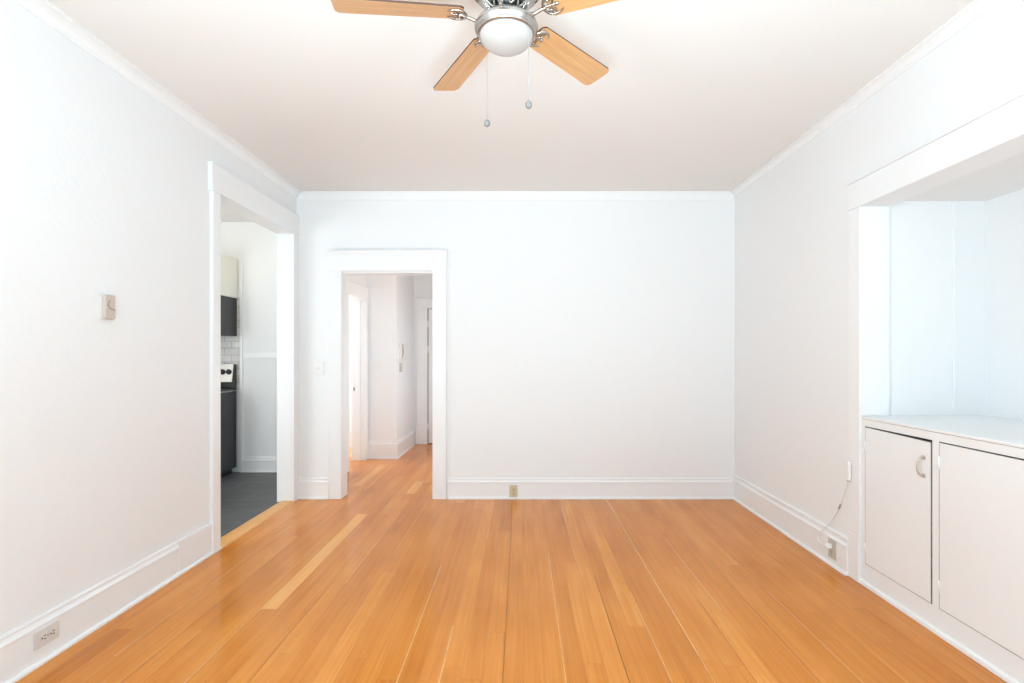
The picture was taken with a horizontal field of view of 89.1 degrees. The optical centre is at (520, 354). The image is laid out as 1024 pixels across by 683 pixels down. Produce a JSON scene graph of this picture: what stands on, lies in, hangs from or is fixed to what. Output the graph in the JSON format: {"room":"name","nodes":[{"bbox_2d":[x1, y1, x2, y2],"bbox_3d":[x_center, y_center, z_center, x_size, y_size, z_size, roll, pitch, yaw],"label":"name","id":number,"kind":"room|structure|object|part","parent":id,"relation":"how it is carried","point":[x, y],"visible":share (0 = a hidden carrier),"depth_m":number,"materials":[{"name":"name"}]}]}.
{"room":"empty living room","nodes":[
{"label":"empty living room","id":0,"kind":"room"},
{"bbox_2d":[0,0,295,635],"bbox_3d":[-2.055,-0.086,1.760,0.120,2.723,5.720,0,0,0],"label":"wall","id":1,"kind":"structure","parent":0,"point":[105,424],"depth_m":2.41,"materials":[{"name":"white paint"}]},
{"bbox_2d":[33,620,59,650],"bbox_3d":[-1.976,1.168,2.169,0.010,0.072,0.115,0,0,0],"label":"electrical outlet","id":2,"kind":"object","parent":1,"relation":"attached to","point":[50,632],"visible":1,"depth_m":2.16,"materials":[{"name":"plastic"}]},
{"bbox_2d":[40,633,46,642],"bbox_3d":[-1.974,1.168,2.149,0.006,0.035,0.029,0,0,0],"label":"receptacle","id":3,"kind":"object","parent":2,"relation":"attached to","point":[43,636],"depth_m":2.15,"materials":[{"name":"beige plastic"}]},
{"bbox_2d":[49,628,55,636],"bbox_3d":[-1.974,1.168,2.188,0.006,0.035,0.029,0,0,0],"label":"receptacle","id":4,"kind":"object","parent":2,"relation":"attached to","point":[52,631],"depth_m":2.19,"materials":[{"name":"beige plastic"}]},
{"bbox_2d":[99,294,115,319],"bbox_3d":[-1.978,-0.228,2.491,0.033,0.123,0.064,0,0,0],"label":"thermostat","id":5,"kind":"object","parent":1,"relation":"attached to","point":[107,310],"visible":1,"depth_m":2.47,"materials":[{"name":"grey plastic"}]},
{"bbox_2d":[0,523,221,682],"bbox_3d":[-1.982,1.176,1.211,0.027,0.198,4.422,0,0,0],"label":"baseboard","id":6,"kind":"structure","parent":1,"relation":"attached to","point":[84,613],"depth_m":2.44,"materials":[{"name":"white"}]},
{"bbox_2d":[13,0,301,197],"bbox_3d":[-1.965,-1.421,1.810,0.060,0.055,5.620,0,0,0],"label":"trim","id":7,"kind":"structure","parent":1,"relation":"attached to","point":[44,10],"depth_m":2.69,"materials":[{"name":"white wood"}]},
{"bbox_2d":[208,161,299,551],"bbox_3d":[-1.978,0.020,3.965,0.033,2.510,1.309,0,0,0],"label":"trim","id":8,"kind":"structure","parent":1,"relation":"attached to","point":[223,183],"depth_m":3.41,"materials":[{"name":"white"}]},
{"bbox_2d":[221,197,290,501],"bbox_3d":[-2.056,0.102,3.962,0.124,2.346,1.136,0,0,0],"label":"trim","id":9,"kind":"structure","parent":1,"relation":"attached to","point":[283,237],"depth_m":4.51,"materials":[{"name":"white"}]},
{"bbox_2d":[221,222,276,471],"bbox_3d":[-3.027,-0.086,5.682,1.945,2.723,0.030,0,0,0],"label":"wall","id":10,"kind":"structure","parent":0,"point":[252,242],"depth_m":5.67,"materials":[{"name":"white paint"}]},
{"bbox_2d":[221,254,237,297],"bbox_3d":[-3.463,-0.830,5.463,0.764,0.429,0.393,0,0,0],"label":"upper cabinet","id":11,"kind":"object","parent":10,"relation":"attached to","point":[229,265],"visible":0.09,"depth_m":5.50,"materials":[{"name":"white wood"}]},
{"bbox_2d":[221,296,236,335],"bbox_3d":[-3.465,-0.409,5.447,0.760,0.409,0.405,0,0,0],"label":"microwave","id":12,"kind":"object","parent":11,"relation":"attached to","point":[228,304],"visible":0.09,"depth_m":5.48,"materials":[{"name":"black metal"}]},
{"bbox_2d":[221,298,239,388],"bbox_3d":[-3.478,-0.125,5.661,0.845,1.000,0.012,0,0,0],"label":"tiles","id":13,"kind":"structure","parent":10,"relation":"attached to","point":[230,345],"depth_m":5.66,"materials":[{"name":"white tile"}]},
{"bbox_2d":[240,258,242,471],"bbox_3d":[-3.041,0.109,5.658,0.028,2.332,0.018,0,0,0],"label":"trim","id":14,"kind":"structure","parent":10,"relation":"attached to","point":[241,259],"depth_m":5.65,"materials":[{"name":"white"}]},
{"bbox_2d":[242,457,276,471],"bbox_3d":[-2.571,1.192,5.654,0.912,0.165,0.026,0,0,0],"label":"baseboard","id":15,"kind":"structure","parent":10,"relation":"attached to","point":[250,464],"depth_m":5.65,"materials":[{"name":"white wood"}]},
{"bbox_2d":[243,352,276,357],"bbox_3d":[-2.571,0.003,5.662,0.912,0.060,0.010,0,0,0],"label":"trim","id":16,"kind":"structure","parent":10,"relation":"attached to","point":[245,354],"depth_m":5.66,"materials":[{"name":"white"}]},
{"bbox_2d":[349,300,350,430],"bbox_3d":[-2.825,-0.086,7.250,1.550,2.723,0.100,0,0,0],"label":"wall","id":17,"kind":"structure","parent":0,"point":[349,300],"depth_m":7.20,"materials":[{"name":"white paint"}]},
{"bbox_2d":[349,405,350,446],"bbox_3d":[-2.825,0.984,7.191,1.550,0.583,0.017,0,0,0],"label":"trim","id":18,"kind":"structure","parent":17,"relation":"attached to","point":[349,405],"depth_m":7.18,"materials":[{"name":"white wood"}]},
{"bbox_2d":[347,275,366,285],"bbox_3d":[-1.975,-0.086,5.585,0.150,2.723,1.650,0,0,0],"label":"wall","id":19,"kind":"structure","parent":0,"point":[362,279],"depth_m":6.16,"materials":[{"name":"white paint"}]},
{"bbox_2d":[349,295,363,459],"bbox_3d":[-1.976,0.298,6.008,0.157,1.955,0.625,0,0,0],"label":"door","id":20,"kind":"structure","parent":19,"relation":"attached to","point":[357,305],"depth_m":6.30,"materials":[{"name":"white wood"}]},
{"bbox_2d":[347,277,369,472],"bbox_3d":[-1.882,0.220,5.981,0.036,2.110,0.853,0,0,0],"label":"trim","id":21,"kind":"structure","parent":19,"relation":"attached to","point":[356,289],"depth_m":6.30,"materials":[{"name":"white wood"}]},
{"bbox_2d":[367,275,413,440],"bbox_3d":[-1.792,-0.086,6.979,0.515,2.723,1.139,0,0,0],"label":"wall","id":22,"kind":"structure","parent":0,"point":[391,297],"depth_m":6.41,"materials":[{"name":"white paint"}]},
{"bbox_2d":[368,429,415,458],"bbox_3d":[-1.704,1.167,6.915,0.393,0.215,1.067,0,0,0],"label":"baseboard","id":23,"kind":"structure","parent":22,"relation":"attached to","point":[376,449],"depth_m":6.39,"materials":[{"name":"white wood"}]},
{"bbox_2d":[399,344,405,371],"bbox_3d":[-1.498,0.035,6.600,0.073,0.362,0.105,0,0,0],"label":"intercom","id":24,"kind":"object","parent":22,"relation":"attached to","point":[401,346],"visible":1,"depth_m":6.57,"materials":[{"name":"white plastic"}]},
{"bbox_2d":[414,275,431,443],"bbox_3d":[-1.042,-0.086,7.499,0.985,2.723,0.100,0,0,0],"label":"wall","id":25,"kind":"structure","parent":0,"point":[422,284],"depth_m":7.45,"materials":[{"name":"white paint"}]},
{"bbox_2d":[415,298,431,443],"bbox_3d":[-1.030,0.231,7.431,0.960,2.087,0.036,0,0,0],"label":"trim","id":26,"kind":"structure","parent":25,"relation":"attached to","point":[422,304],"depth_m":7.43,"materials":[{"name":"white"}]},
{"bbox_2d":[427,309,431,442],"bbox_3d":[-0.974,0.304,7.472,0.748,1.926,0.054,0,0,0],"label":"door","id":27,"kind":"structure","parent":25,"relation":"in","point":[429,322],"depth_m":7.46,"materials":[{"name":"white wood"}]},
{"bbox_2d":[47,0,972,221],"bbox_3d":[-0.975,-1.508,2.288,5.850,0.120,6.817,0,0,0],"label":"ceiling","id":28,"kind":"structure","parent":0,"point":[694,95],"depth_m":2.78,"materials":[{"name":"white paint"}]},
{"bbox_2d":[331,0,618,126],"bbox_3d":[-0.065,-1.130,1.772,1.112,0.636,1.091,0,0,0],"label":"ceiling fan","id":29,"kind":"object","parent":28,"relation":"hanging from","point":[505,28],"visible":1,"depth_m":1.77,"materials":[{"name":"brown wood"}]},
{"bbox_3d":[-0.406,-1.155,1.733,0.424,0.006,0.122,-3,14,-11],"label":"blade","id":30,"kind":"part","parent":29,"relation":"part of","materials":[{"name":"brown wood"}]},
{"bbox_3d":[-0.232,-1.172,2.113,0.122,0.006,0.424,-16,8,-29],"label":"blade","id":31,"kind":"part","parent":29,"relation":"part of","materials":[{"name":"brown wood"}]},
{"bbox_3d":[-0.051,-1.226,1.800,0.216,0.093,0.216,0,0,0],"label":"motor","id":32,"kind":"part","parent":29,"relation":"part of","materials":[{"name":"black metal"}]},
{"bbox_3d":[-0.051,-1.083,1.800,0.185,0.059,0.185,0,0,0],"label":"lamp shade","id":33,"kind":"part","parent":29,"relation":"part of","materials":[{"name":"white glass"}]},
{"bbox_2d":[475,0,538,10],"bbox_3d":[-0.051,-1.230,1.800,0.260,0.091,0.260,0,0,0],"label":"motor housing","id":34,"kind":"object","parent":29,"relation":"attached to","point":[485,4],"depth_m":1.78,"materials":[{"name":"silver metal"}]},
{"bbox_3d":[0.001,-1.003,1.741,0.003,0.340,0.080,0,0,-40],"label":"pull chain","id":35,"kind":"part","parent":29,"relation":"part of","materials":[{"name":"metal"}]},
{"bbox_3d":[0.192,-1.181,2.069,0.122,0.006,0.424,-16,-10,41],"label":"blade","id":36,"kind":"part","parent":29,"relation":"part of","materials":[{"name":"brown wood"}]},
{"bbox_3d":[0.280,-1.169,1.653,0.424,0.006,0.122,1,-9,24],"label":"blade","id":37,"kind":"part","parent":29,"relation":"part of","materials":[{"name":"brown wood"}]},
{"bbox_2d":[15,443,1006,682],"bbox_3d":[-0.583,1.349,3.300,6.633,0.152,8.600,0,0,0],"label":"floor","id":38,"kind":"structure","parent":0,"point":[780,622],"depth_m":2.66,"materials":[{"name":"brown wood"}]},
{"bbox_2d":[221,364,236,476],"bbox_3d":[-3.464,0.685,5.295,0.766,1.176,0.689,0,0,0],"label":"range","id":39,"kind":"object","parent":38,"relation":"on","point":[228,371],"visible":0.23,"depth_m":5.52,"materials":[{"name":"black metal"}]},
{"bbox_3d":[-3.463,0.194,5.590,0.733,0.193,0.048,0,0,0],"label":"control panel","id":40,"kind":"part","parent":39,"relation":"part of","materials":[{"name":"silver metal"}]},
{"bbox_2d":[221,388,236,391],"bbox_3d":[-3.464,0.369,5.325,0.762,0.018,0.630,0,0,0],"label":"cooktop","id":41,"kind":"object","parent":39,"relation":"in","point":[222,389],"depth_m":5.52,"materials":[{"name":"black ceramic"}]},
{"bbox_2d":[221,501,293,547],"bbox_3d":[-2.030,1.268,3.962,0.121,0.013,1.100,0,0,0],"label":"threshold","id":42,"kind":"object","parent":38,"relation":"on","point":[249,525],"depth_m":3.90,"materials":[{"name":"brown wood"}]},
{"bbox_2d":[859,419,1023,682],"bbox_3d":[2.235,0.816,1.770,0.739,0.919,2.299,0,0,0],"label":"base cabinet","id":43,"kind":"object","parent":38,"relation":"on","point":[942,515],"visible":1,"depth_m":2.31,"materials":[{"name":"white paint"}]},
{"bbox_3d":[1.911,0.775,2.643,0.019,0.752,0.458,0,0,0],"label":"door","id":44,"kind":"part","parent":43,"relation":"part of","materials":[{"name":"white paint"}]},
{"bbox_3d":[1.885,0.526,2.455,0.039,0.104,0.018,0,0,0],"label":"handle","id":45,"kind":"part","parent":43,"relation":"part of","materials":[{"name":"silver metal"}]},
{"bbox_3d":[1.898,1.263,1.764,0.012,0.024,2.288,0,0,0],"label":"shoe moulding","id":46,"kind":"part","parent":43,"relation":"part of","materials":[{"name":"white"}]},
{"bbox_2d":[862,416,1023,448],"bbox_3d":[2.259,0.357,1.766,0.712,0.032,2.322,0,0,0],"label":"countertop","id":47,"kind":"structure","parent":43,"relation":"on","point":[1004,431],"depth_m":2.52,"materials":[{"name":"white paint"}]},
{"bbox_3d":[1.911,0.775,2.042,0.019,0.752,0.643,0,0,0],"label":"door","id":48,"kind":"part","parent":43,"relation":"part of","materials":[{"name":"white paint"}]},
{"bbox_2d":[296,194,734,498],"bbox_3d":[-0.048,-0.086,4.690,4.135,2.723,0.140,0,0,0],"label":"wall","id":49,"kind":"structure","parent":0,"point":[585,338],"depth_m":4.62,"materials":[{"name":"white paint"}]},
{"bbox_2d":[298,478,327,498],"bbox_3d":[-1.851,1.183,4.607,0.288,0.185,0.026,0,0,0],"label":"baseboard","id":50,"kind":"structure","parent":49,"relation":"attached to","point":[309,488],"depth_m":4.61,"materials":[{"name":"white wood"}]},
{"bbox_2d":[312,361,323,375],"bbox_3d":[-1.801,0.120,4.610,0.105,0.125,0.020,0,0,0],"label":"light switch","id":51,"kind":"object","parent":49,"relation":"attached to","point":[317,366],"visible":1,"depth_m":4.61,"materials":[{"name":"white plastic"}]},
{"bbox_2d":[326,250,447,498],"bbox_3d":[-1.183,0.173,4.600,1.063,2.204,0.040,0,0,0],"label":"trim","id":52,"kind":"structure","parent":49,"relation":"attached to","point":[435,261],"depth_m":4.60,"materials":[{"name":"white wood"}]},
{"bbox_2d":[509,485,517,496],"bbox_3d":[-0.066,1.209,4.601,0.072,0.115,0.010,0,0,0],"label":"electrical outlet","id":53,"kind":"object","parent":49,"relation":"attached to","point":[513,489],"visible":1,"depth_m":4.60,"materials":[{"name":"beige plastic"}]},
{"bbox_2d":[299,191,731,199],"bbox_3d":[-0.048,-1.411,4.607,3.835,0.075,0.026,0,0,0],"label":"trim","id":54,"kind":"structure","parent":49,"relation":"attached to","point":[305,195],"depth_m":4.61,"materials":[{"name":"white"}]},
{"bbox_2d":[447,478,733,498],"bbox_3d":[0.625,1.183,4.607,2.550,0.185,0.026,0,0,0],"label":"baseboard","id":55,"kind":"structure","parent":49,"relation":"attached to","point":[458,488],"depth_m":4.61,"materials":[{"name":"white wood"}]},
{"bbox_2d":[735,0,1023,578],"bbox_3d":[1.978,-0.086,1.760,0.156,2.723,5.720,0,0,0],"label":"wall","id":56,"kind":"structure","parent":0,"point":[792,223],"depth_m":3.31,"materials":[{"name":"white paint"}]},
{"bbox_2d":[733,474,847,575],"bbox_3d":[1.885,1.167,3.812,0.030,0.215,1.616,0,0,0],"label":"baseboard","id":57,"kind":"structure","parent":56,"relation":"attached to","point":[803,529],"depth_m":3.59,"materials":[{"name":"white wood"}]},
{"bbox_2d":[828,538,835,560],"bbox_3d":[1.877,1.171,3.140,0.010,0.115,0.072,0,0,0],"label":"electrical outlet","id":58,"kind":"object","parent":57,"relation":"attached to","point":[831,552],"visible":0.99,"depth_m":3.13,"materials":[{"name":"plastic"}]},
{"bbox_2d":[846,461,850,481],"bbox_3d":[1.875,0.667,2.979,0.019,0.115,0.028,0,0,0],"label":"box","id":59,"kind":"object","parent":56,"relation":"attached to","point":[848,463],"visible":1,"depth_m":2.97,"materials":[{"name":"white plastic"}]},
{"bbox_2d":[818,481,847,548],"bbox_3d":[1.864,0.943,3.124,0.055,0.454,0.286,0,0,-6],"label":"power cord","id":60,"kind":"object","parent":59,"relation":"attached to","point":[827,545],"visible":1,"depth_m":3.13,"materials":[{"name":"white plastic"}]},
{"bbox_2d":[730,0,1000,196],"bbox_3d":[1.874,-1.425,1.810,0.052,0.045,5.620,0,0,0],"label":"trim","id":61,"kind":"structure","parent":56,"relation":"attached to","point":[972,11],"depth_m":2.69,"materials":[{"name":"white wood"}]},
{"bbox_2d":[846,91,1023,582],"bbox_3d":[1.970,0.143,1.752,0.181,2.264,2.505,0,0,0],"label":"trim","id":62,"kind":"structure","parent":56,"relation":"attached to","point":[1002,123],"depth_m":2.91,"materials":[{"name":"white wood"}]},
{"bbox_2d":[889,201,984,415],"bbox_3d":[2.336,0.172,2.969,0.559,2.206,0.080,0,0,0],"label":"wall","id":63,"kind":"structure","parent":0,"point":[920,232],"depth_m":2.93,"materials":[{"name":"white paint"}]},
{"bbox_2d":[952,202,955,409],"bbox_3d":[2.436,-0.275,2.925,0.018,1.172,0.013,0,0,0],"label":"trim","id":64,"kind":"structure","parent":63,"relation":"attached to","point":[953,203],"depth_m":2.92,"materials":[{"name":"white wood"}]},
{"bbox_2d":[903,152,1023,200],"bbox_3d":[2.376,-0.908,1.764,0.639,0.085,2.529,0,0,0],"label":"ceiling","id":65,"kind":"structure","parent":0,"point":[1006,176],"depth_m":2.66,"materials":[{"name":"white paint"}]},
{"bbox_2d":[985,189,1023,420],"bbox_3d":[2.655,0.172,1.764,0.080,2.206,2.529,0,0,0],"label":"wall","id":66,"kind":"structure","parent":0,"point":[1004,215],"depth_m":2.81,"materials":[{"name":"white paint"}]}
]}

